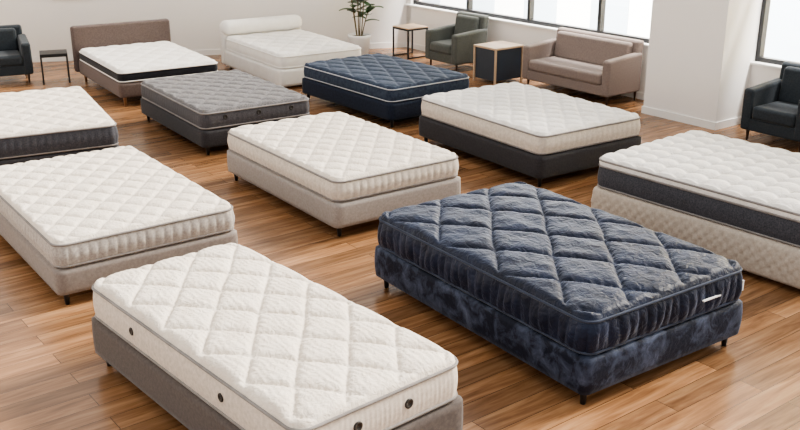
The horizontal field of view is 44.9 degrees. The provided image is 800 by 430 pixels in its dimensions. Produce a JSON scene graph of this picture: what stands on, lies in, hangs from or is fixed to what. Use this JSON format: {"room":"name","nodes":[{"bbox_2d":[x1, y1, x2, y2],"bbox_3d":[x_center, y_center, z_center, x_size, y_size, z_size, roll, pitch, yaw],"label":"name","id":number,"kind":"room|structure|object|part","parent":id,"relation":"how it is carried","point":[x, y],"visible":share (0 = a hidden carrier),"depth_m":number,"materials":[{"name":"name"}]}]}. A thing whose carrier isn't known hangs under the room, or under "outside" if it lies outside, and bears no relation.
{"room":"store","nodes":[
{"label":"store","id":0,"kind":"room"},
{"bbox_2d":[0,0,406,56],"bbox_3d":[-4.418,-4.227,15.520,9.465,3.400,0.201,-5,20,-13],"label":"wall","id":1,"kind":"structure","parent":0,"point":[46,24],"depth_m":16.03,"materials":[{"name":"paint"}]},
{"bbox_2d":[32,42,405,61],"bbox_3d":[-4.441,-2.629,15.965,9.365,0.090,0.015,-5,20,-13],"label":"baseboard","id":2,"kind":"structure","parent":1,"relation":"attached to","point":[396,44],"depth_m":16.24,"materials":[{"name":"white paint"}]},
{"bbox_2d":[0,47,799,429],"bbox_3d":[0.719,0.281,8.064,19.439,0.100,19.007,0,20,0],"label":"floor","id":3,"kind":"structure","parent":0,"point":[52,376],"depth_m":6.49,"materials":[{"name":"brown wood"}]},
{"bbox_2d":[0,24,33,82],"bbox_3d":[-5.832,-2.335,14.139,0.800,0.760,0.749,-9,21,-23],"label":"armchair","id":4,"kind":"object","parent":3,"relation":"on","point":[15,49],"visible":1,"depth_m":14.01,"materials":[{"name":"grey fabric"}]},
{"bbox_2d":[0,28,17,50],"bbox_3d":[-5.913,-2.568,14.241,0.528,0.330,0.144,-9,21,-23],"label":"cushion","id":5,"kind":"object","parent":4,"relation":"on","point":[8,36],"depth_m":14.25,"materials":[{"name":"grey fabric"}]},
{"bbox_3d":[-5.949,-2.504,14.345,0.709,0.580,0.196,-9,21,-23],"label":"backrest","id":6,"kind":"part","parent":4,"relation":"part of","materials":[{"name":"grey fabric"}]},
{"bbox_2d":[0,50,22,66],"bbox_3d":[-5.800,-2.277,14.088,0.534,0.155,0.600,-9,21,-23],"label":"seat cushion","id":7,"kind":"object","parent":4,"relation":"on","point":[8,58],"depth_m":13.91,"materials":[{"name":"grey fabric"}]},
{"bbox_3d":[-5.824,-2.160,14.182,0.670,0.140,0.670,-9,21,-23],"label":"seat frame","id":8,"kind":"part","parent":4,"relation":"part of","materials":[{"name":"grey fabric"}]},
{"bbox_3d":[-5.516,-2.373,14.247,0.130,0.497,0.670,-9,21,-23],"label":"arm","id":9,"kind":"part","parent":4,"relation":"part of","materials":[{"name":"grey fabric"}]},
{"bbox_2d":[39,49,70,84],"bbox_3d":[-5.050,-2.172,14.171,0.380,0.430,0.380,-7,21,-19],"label":"side table","id":10,"kind":"object","parent":3,"relation":"on","point":[61,52],"visible":1,"depth_m":14.00,"materials":[{"name":"black metal"}]},
{"bbox_3d":[-5.157,-2.086,13.958,0.022,0.411,0.022,-7,21,-19],"label":"leg","id":11,"kind":"part","parent":10,"relation":"part of","materials":[{"name":"black metal"}]},
{"bbox_3d":[-4.989,-2.287,13.952,0.336,0.025,0.022,-7,21,-19],"label":"rail","id":12,"kind":"part","parent":10,"relation":"part of","materials":[{"name":"black metal"}]},
{"bbox_3d":[-4.821,-2.127,14.074,0.022,0.411,0.022,-7,21,-19],"label":"leg","id":13,"kind":"part","parent":10,"relation":"part of","materials":[{"name":"black metal"}]},
{"bbox_2d":[0,86,119,165],"bbox_3d":[-4.017,-0.931,10.571,1.484,0.505,2.064,-10,22,-26],"label":"bed","id":14,"kind":"object","parent":3,"relation":"on","point":[51,122],"visible":0.96,"depth_m":9.93,"materials":[{"name":"grey fabric"}]},
{"bbox_2d":[0,146,237,304],"bbox_3d":[-2.455,-0.013,7.955,1.424,0.526,2.184,-14,24,-34],"label":"bed","id":15,"kind":"object","parent":3,"relation":"on","point":[78,220],"visible":1,"depth_m":7.35,"materials":[{"name":"beige fabric"}]},
{"bbox_3d":[-2.374,0.583,6.900,0.048,0.110,0.048,-14,24,-34],"label":"leg","id":16,"kind":"part","parent":15,"relation":"part of","materials":[{"name":"black metal"}]},
{"bbox_2d":[70,18,217,106],"bbox_3d":[-3.603,-2.196,13.687,1.480,0.800,2.129,-12,23,-30],"label":"bed","id":17,"kind":"object","parent":3,"relation":"on","point":[117,56],"visible":0.99,"depth_m":13.62,"materials":[{"name":"brown fabric"}]},
{"bbox_3d":[-4.142,-2.543,14.469,1.480,0.670,0.110,-12,23,-30],"label":"headboard","id":18,"kind":"part","parent":17,"relation":"part of","materials":[{"name":"brown fabric"}]},
{"bbox_3d":[-3.573,-2.192,13.639,1.387,0.182,2.007,-12,23,-30],"label":"mattress","id":19,"kind":"part","parent":17,"relation":"part of","materials":[{"name":"white fabric"}]},
{"bbox_2d":[140,69,309,154],"bbox_3d":[-2.102,-1.272,11.498,1.348,0.525,1.998,-13,23,-31],"label":"bed","id":20,"kind":"object","parent":3,"relation":"on","point":[202,108],"visible":0.98,"depth_m":10.94,"materials":[{"name":"grey fabric"}]},
{"bbox_2d":[91,243,462,429],"bbox_3d":[-0.785,0.812,5.505,1.078,0.614,2.228,-16,25,-38],"label":"bed","id":21,"kind":"object","parent":3,"relation":"on","point":[229,336],"visible":1,"depth_m":5.10,"materials":[{"name":"beige fabric"}]},
{"bbox_2d":[218,393,222,401],"bbox_3d":[-0.890,0.907,4.810,0.012,0.048,0.048,-16,25,-38],"label":"air vent","id":22,"kind":"object","parent":21,"relation":"attached to","point":[220,395],"depth_m":4.80,"materials":[{"name":"black plastic"}]},
{"bbox_2d":[353,421,362,429],"bbox_3d":[-0.198,0.996,4.560,0.054,0.054,0.012,-16,25,-38],"label":"air vent","id":23,"kind":"object","parent":21,"relation":"attached to","point":[357,425],"depth_m":4.55,"materials":[{"name":"black plastic"}]},
{"bbox_2d":[405,398,413,408],"bbox_3d":[0.044,0.926,4.757,0.054,0.054,0.012,-16,25,-38],"label":"air vent","id":24,"kind":"object","parent":21,"relation":"attached to","point":[409,402],"depth_m":4.76,"materials":[{"name":"black plastic"}]},
{"bbox_2d":[219,15,360,86],"bbox_3d":[-1.689,-2.528,14.739,1.400,0.720,2.169,-12,23,-31],"label":"bed","id":25,"kind":"object","parent":3,"relation":"on","point":[276,50],"visible":0.94,"depth_m":14.40,"materials":[{"name":"white fabric"}]},
{"bbox_3d":[-2.213,-2.742,15.522,1.380,0.520,0.140,-12,23,-31],"label":"headboard","id":26,"kind":"part","parent":25,"relation":"part of","materials":[{"name":"white fabric"}]},
{"bbox_3d":[-1.637,-2.541,14.649,1.367,0.222,1.967,-12,23,-31],"label":"mattress","id":27,"kind":"part","parent":25,"relation":"part of","materials":[{"name":"white fabric"}]},
{"bbox_2d":[227,112,460,236],"bbox_3d":[-0.585,-0.461,9.176,1.354,0.554,2.094,-13,24,-33],"label":"bed","id":28,"kind":"object","parent":3,"relation":"on","point":[341,170],"visible":1,"depth_m":8.61,"materials":[{"name":"grey fabric"}]},
{"bbox_3d":[-0.512,0.129,8.178,0.048,0.110,0.048,-13,24,-33],"label":"leg","id":29,"kind":"part","parent":28,"relation":"part of","materials":[{"name":"black metal"}]},
{"bbox_2d":[339,0,383,54],"bbox_3d":[-0.662,-3.490,16.012,0.784,1.680,0.684,0,20,0],"label":"potted plant","id":30,"kind":"object","parent":3,"relation":"on","point":[362,40],"visible":0.96,"depth_m":16.09,"materials":[{"name":"green plant"}]},
{"bbox_3d":[-0.680,-2.856,16.231,0.390,0.340,0.390,0,20,0],"label":"pot","id":31,"kind":"part","parent":30,"relation":"part of","materials":[{"name":"white ceramic"}]},
{"bbox_2d":[302,53,468,126],"bbox_3d":[-0.206,-1.673,12.625,1.308,0.525,2.008,-14,24,-35],"label":"bed","id":32,"kind":"object","parent":3,"relation":"on","point":[391,88],"visible":0.99,"depth_m":12.11,"materials":[{"name":"blue fabric"}]},
{"bbox_3d":[-0.206,-1.819,12.573,1.291,0.213,1.991,-14,24,-35],"label":"mattress","id":33,"kind":"part","parent":32,"relation":"part of","materials":[{"name":"blue fabric"}]},
{"bbox_2d":[392,23,427,58],"bbox_3d":[0.170,-2.888,16.082,0.420,0.500,0.420,-14,24,-35],"label":"side table","id":34,"kind":"object","parent":3,"relation":"on","point":[411,27],"visible":0.95,"depth_m":15.94,"materials":[{"name":"brown wood"}]},
{"bbox_3d":[-0.109,-2.892,16.120,0.022,0.481,0.022,-14,24,-35],"label":"leg","id":35,"kind":"part","parent":34,"relation":"part of","materials":[{"name":"black metal"}]},
{"bbox_3d":[0.133,-2.786,15.822,0.022,0.481,0.022,-14,24,-35],"label":"leg","id":36,"kind":"part","parent":34,"relation":"part of","materials":[{"name":"black metal"}]},
{"bbox_3d":[0.207,-2.973,16.348,0.022,0.481,0.022,-14,24,-35],"label":"leg","id":37,"kind":"part","parent":34,"relation":"part of","materials":[{"name":"black metal"}]},
{"bbox_2d":[425,11,488,70],"bbox_3d":[0.894,-2.698,15.070,0.730,0.820,0.760,-14,24,-35],"label":"armchair","id":38,"kind":"object","parent":3,"relation":"on","point":[453,44],"visible":0.84,"depth_m":14.90,"materials":[{"name":"green fabric"}]},
{"bbox_3d":[0.679,-2.746,15.299,0.650,0.497,0.130,-14,24,-35],"label":"arm","id":39,"kind":"part","parent":38,"relation":"part of","materials":[{"name":"green fabric"}]},
{"bbox_2d":[430,39,450,54],"bbox_3d":[0.834,-2.619,15.050,0.580,0.155,0.494,-14,24,-35],"label":"seat cushion","id":40,"kind":"object","parent":38,"relation":"on","point":[437,46],"depth_m":14.93,"materials":[{"name":"green fabric"}]},
{"bbox_3d":[0.878,-2.496,15.129,0.650,0.140,0.630,-14,24,-35],"label":"seat frame","id":41,"kind":"part","parent":38,"relation":"part of","materials":[{"name":"green fabric"}]},
{"bbox_2d":[454,14,478,34],"bbox_3d":[1.038,-2.909,15.111,0.149,0.390,0.488,-14,24,-35],"label":"cushion","id":42,"kind":"object","parent":38,"relation":"on","point":[464,22],"depth_m":15.05,"materials":[{"name":"green fabric"}]},
{"bbox_3d":[1.062,-2.579,14.827,0.650,0.497,0.130,-14,24,-35],"label":"arm","id":43,"kind":"part","parent":38,"relation":"part of","materials":[{"name":"green fabric"}]},
{"bbox_3d":[1.105,-2.837,15.192,0.198,0.640,0.669,-14,24,-35],"label":"backrest","id":44,"kind":"part","parent":38,"relation":"part of","materials":[{"name":"green fabric"}]},
{"bbox_2d":[473,41,523,84],"bbox_3d":[1.440,-2.232,14.192,0.560,0.530,0.480,-14,24,-35],"label":"side table","id":45,"kind":"object","parent":3,"relation":"on","point":[495,61],"visible":0.98,"depth_m":14.04,"materials":[{"name":"brown wood"}]},
{"bbox_3d":[1.093,-2.224,14.214,0.026,0.499,0.026,-14,24,-35],"label":"leg","id":46,"kind":"part","parent":45,"relation":"part of","materials":[{"name":"brown wood"}]},
{"bbox_3d":[1.366,-2.104,13.877,0.026,0.499,0.026,-14,24,-35],"label":"leg","id":47,"kind":"part","parent":45,"relation":"part of","materials":[{"name":"brown wood"}]},
{"bbox_3d":[1.787,-2.212,14.181,0.026,0.499,0.026,-14,24,-35],"label":"leg","id":48,"kind":"part","parent":45,"relation":"part of","materials":[{"name":"brown wood"}]},
{"bbox_2d":[419,82,640,186],"bbox_3d":[1.361,-0.936,10.481,1.430,0.574,2.060,-13,23,-32],"label":"bed","id":49,"kind":"object","parent":3,"relation":"on","point":[529,130],"visible":0.98,"depth_m":9.90,"materials":[{"name":"grey fabric"}]},
{"bbox_3d":[1.361,-1.093,10.425,1.430,0.242,2.060,-13,23,-32],"label":"mattress","id":50,"kind":"part","parent":49,"relation":"part of","materials":[{"name":"white fabric"}]},
{"bbox_2d":[374,182,743,404],"bbox_3d":[1.007,0.400,6.648,1.452,0.624,2.205,-13,23,-33],"label":"bed","id":51,"kind":"object","parent":3,"relation":"on","point":[593,300],"visible":1,"depth_m":6.06,"materials":[{"name":"blue fabric"}]},
{"bbox_3d":[-0.100,0.486,7.175,0.048,0.110,0.048,-13,23,-33],"label":"leg","id":52,"kind":"part","parent":51,"relation":"part of","materials":[{"name":"black metal"}]},
{"bbox_3d":[1.062,1.043,5.606,0.048,0.110,0.048,-13,23,-33],"label":"leg","id":53,"kind":"part","parent":51,"relation":"part of","materials":[{"name":"black wood"}]},
{"bbox_3d":[2.112,0.798,6.296,0.048,0.110,0.048,-13,23,-33],"label":"leg","id":54,"kind":"part","parent":51,"relation":"part of","materials":[{"name":"black metal"}]},
{"bbox_2d":[522,27,643,105],"bbox_3d":[2.497,-2.061,13.309,0.750,0.800,1.600,-14,24,-35],"label":"sofa","id":55,"kind":"object","parent":3,"relation":"on","point":[599,64],"visible":0.99,"depth_m":13.14,"materials":[{"name":"beige fabric"}]},
{"bbox_3d":[2.027,-2.240,13.845,0.670,0.517,0.130,-14,24,-35],"label":"arm","id":56,"kind":"part","parent":55,"relation":"part of","materials":[{"name":"beige fabric"}]},
{"bbox_3d":[2.481,-1.869,13.364,0.670,0.140,1.470,-14,24,-35],"label":"seat frame","id":57,"kind":"part","parent":55,"relation":"part of","materials":[{"name":"beige fabric"}]},
{"bbox_2d":[529,56,602,84],"bbox_3d":[2.437,-1.992,13.285,0.600,0.155,1.334,-14,24,-35],"label":"seat cushion","id":58,"kind":"object","parent":55,"relation":"on","point":[569,69],"depth_m":13.21,"materials":[{"name":"beige fabric"}]},
{"bbox_2d":[554,31,632,64],"bbox_3d":[2.649,-2.275,13.356,0.148,0.370,1.328,-14,24,-35],"label":"cushion","id":59,"kind":"object","parent":55,"relation":"on","point":[580,46],"depth_m":13.33,"materials":[{"name":"beige fabric"}]},
{"bbox_3d":[2.716,-2.202,13.436,0.198,0.620,1.509,-14,24,-35],"label":"backrest","id":60,"kind":"part","parent":55,"relation":"part of","materials":[{"name":"beige fabric"}]},
{"bbox_3d":[2.920,-1.849,12.745,0.670,0.517,0.130,-14,24,-35],"label":"arm","id":61,"kind":"part","parent":55,"relation":"part of","materials":[{"name":"beige fabric"}]},
{"bbox_2d":[591,130,799,288],"bbox_3d":[2.864,-0.122,8.072,1.502,0.654,2.062,-16,25,-37],"label":"bed","id":62,"kind":"object","parent":3,"relation":"on","point":[738,200],"visible":1,"depth_m":7.70,"materials":[{"name":"beige fabric"}]},
{"bbox_2d":[740,61,799,152],"bbox_3d":[4.414,-1.230,10.911,0.750,0.840,0.800,-14,24,-35],"label":"armchair","id":63,"kind":"object","parent":3,"relation":"on","point":[772,107],"visible":1,"depth_m":10.94,"materials":[{"name":"grey fabric"}]},
{"bbox_3d":[4.187,-1.284,11.155,0.670,0.517,0.130,-14,24,-35],"label":"arm","id":64,"kind":"part","parent":63,"relation":"part of","materials":[{"name":"grey fabric"}]},
{"bbox_3d":[4.398,-1.019,10.973,0.670,0.140,0.670,-14,24,-35],"label":"seat frame","id":65,"kind":"part","parent":63,"relation":"part of","materials":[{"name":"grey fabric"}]},
{"bbox_2d":[752,101,797,127],"bbox_3d":[4.354,-1.142,10.894,0.600,0.155,0.534,-14,24,-35],"label":"seat cushion","id":66,"kind":"object","parent":63,"relation":"on","point":[773,114],"depth_m":10.78,"materials":[{"name":"grey fabric"}]},
{"bbox_2d":[778,66,799,103],"bbox_3d":[4.565,-1.443,10.958,0.151,0.410,0.528,-14,24,-35],"label":"cushion","id":67,"kind":"object","parent":63,"relation":"on","point":[789,84],"depth_m":11.03,"materials":[{"name":"grey fabric"}]},
{"bbox_3d":[4.633,-1.371,11.038,0.199,0.660,0.709,-14,24,-35],"label":"backrest","id":68,"kind":"part","parent":63,"relation":"part of","materials":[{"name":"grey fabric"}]},
{"bbox_3d":[4.594,-1.105,10.653,0.670,0.517,0.130,-14,24,-35],"label":"arm","id":69,"kind":"part","parent":63,"relation":"part of","materials":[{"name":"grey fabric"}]},
{"bbox_2d":[406,0,421,42],"bbox_3d":[0.189,-4.588,16.534,0.250,3.400,0.320,-14,24,-35],"label":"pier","id":70,"kind":"object","parent":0,"point":[408,1],"visible":0.2,"depth_m":16.75,"materials":[{"name":"paint"}]},
{"bbox_2d":[440,0,652,37],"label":"window","id":71,"kind":"structure","parent":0,"point":[569,12],"depth_m":22.89,"materials":[{"name":"glass"}]},
{"bbox_2d":[406,7,780,92],"bbox_3d":[5.375,-1.052,10.590,0.251,0.720,17.000,-14,24,-35],"label":"wall","id":72,"kind":"structure","parent":0,"point":[497,31],"depth_m":14.85,"materials":[{"name":"paint"}]},
{"bbox_2d":[466,0,472,11],"bbox_3d":[1.124,-4.282,15.300,0.090,2.150,0.055,-14,24,-35],"label":"mullion","id":73,"kind":"object","parent":72,"relation":"attached to","point":[469,5],"visible":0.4,"depth_m":15.60,"materials":[{"name":"grey metal"}]},
{"bbox_2d":[406,42,644,99],"bbox_3d":[5.270,-0.729,10.620,0.015,0.090,17.000,-14,24,-35],"label":"baseboard","id":74,"kind":"structure","parent":72,"relation":"attached to","point":[639,95],"depth_m":13.28,"materials":[{"name":"white paint"}]},
{"bbox_2d":[527,0,534,22],"bbox_3d":[1.965,-3.913,14.263,0.090,2.150,0.055,-14,24,-35],"label":"mullion","id":75,"kind":"object","parent":72,"relation":"attached to","point":[530,7],"visible":1,"depth_m":14.54,"materials":[{"name":"grey metal"}]},
{"bbox_2d":[405,4,781,69],"bbox_3d":[5.364,-1.403,10.456,0.300,0.030,17.000,-14,24,-35],"label":"sill ledge","id":76,"kind":"object","parent":72,"relation":"on","point":[763,64],"visible":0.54,"depth_m":14.57,"materials":[{"name":"white paint"}]},
{"bbox_2d":[416,1,648,42],"bbox_3d":[1.965,-2.926,14.614,0.081,0.055,5.596,-14,24,-35],"label":"frame","id":77,"kind":"object","parent":76,"relation":"on","point":[453,8],"visible":0.64,"depth_m":14.65,"materials":[{"name":"grey metal"}]},
{"bbox_2d":[759,56,799,64],"bbox_3d":[7.420,-0.536,7.892,0.082,0.055,10.204,-14,24,-35],"label":"frame","id":78,"kind":"object","parent":76,"relation":"on","point":[761,59],"visible":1,"depth_m":11.52,"materials":[{"name":"grey metal"}]},
{"bbox_2d":[597,0,605,32],"bbox_3d":[2.807,-3.545,13.226,0.090,2.150,0.055,-14,24,-35],"label":"mullion","id":79,"kind":"object","parent":72,"relation":"attached to","point":[602,3],"visible":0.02,"depth_m":13.47,"materials":[{"name":"grey metal"}]},
{"bbox_2d":[755,0,770,61],"bbox_3d":[4.338,-2.874,11.339,0.090,2.150,0.055,-14,24,-35],"label":"mullion","id":80,"kind":"object","parent":72,"relation":"attached to","point":[765,8],"visible":1,"depth_m":11.55,"materials":[{"name":"grey metal"}]},
{"bbox_2d":[643,0,770,121],"bbox_3d":[3.768,-2.849,11.644,0.846,3.400,1.080,-14,24,-35],"label":"wall pillar","id":81,"kind":"structure","parent":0,"point":[701,52],"depth_m":11.59,"materials":[{"name":"paint"}]},
{"bbox_2d":[641,106,740,129],"bbox_3d":[3.667,-1.264,12.126,0.621,0.090,1.110,-14,24,-35],"label":"trim","id":82,"kind":"structure","parent":81,"relation":"attached to","point":[646,110],"depth_m":11.81,"materials":[{"name":"white paint"}]},
{"label":"outside","id":83,"kind":"structure","parent":0,"visible":0},
{"bbox_3d":[4.307,0.635,19.007,6.900,0.100,44.000,-14,24,-35],"label":"pavement","id":84,"kind":"object","parent":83,"visible":0},
{"bbox_3d":[14.161,-3.590,11.340,1.900,13.000,18.800,-14,24,-35],"label":"facade","id":85,"kind":"object","parent":84,"relation":"on","visible":0},
{"bbox_2d":[422,0,439,3],"bbox_3d":[0.892,-6.732,27.043,0.330,1.600,1.100,-14,24,-35],"label":"facade window","id":86,"kind":"object","parent":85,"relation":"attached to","point":[430,1],"visible":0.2,"depth_m":26.98,"materials":[{"name":"glass"}]},
{"bbox_2d":[466,0,494,12],"bbox_3d":[2.228,-6.147,25.397,0.330,1.600,1.100,-14,24,-35],"label":"facade window","id":87,"kind":"object","parent":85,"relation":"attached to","point":[481,5],"visible":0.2,"depth_m":25.36,"materials":[{"name":"glass"}]},
{"bbox_2d":[523,0,556,22],"bbox_3d":[3.565,-5.561,23.750,0.330,1.600,1.100,-14,24,-35],"label":"facade window","id":88,"kind":"object","parent":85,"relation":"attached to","point":[544,10],"visible":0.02,"depth_m":23.70,"materials":[{"name":"glass"}]},
{"bbox_2d":[589,0,629,33],"bbox_3d":[4.901,-4.976,22.103,0.330,1.600,1.100,-14,24,-35],"label":"facade window","id":89,"kind":"object","parent":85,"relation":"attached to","point":[616,11],"visible":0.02,"depth_m":22.03,"materials":[{"name":"glass"}]},
{"bbox_2d":[764,0,799,61],"bbox_3d":[7.573,-3.805,18.810,0.330,1.600,1.100,-14,24,-35],"label":"facade window","id":90,"kind":"object","parent":85,"relation":"attached to","point":[783,31],"visible":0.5,"depth_m":18.78,"materials":[{"name":"glass"}]}
]}

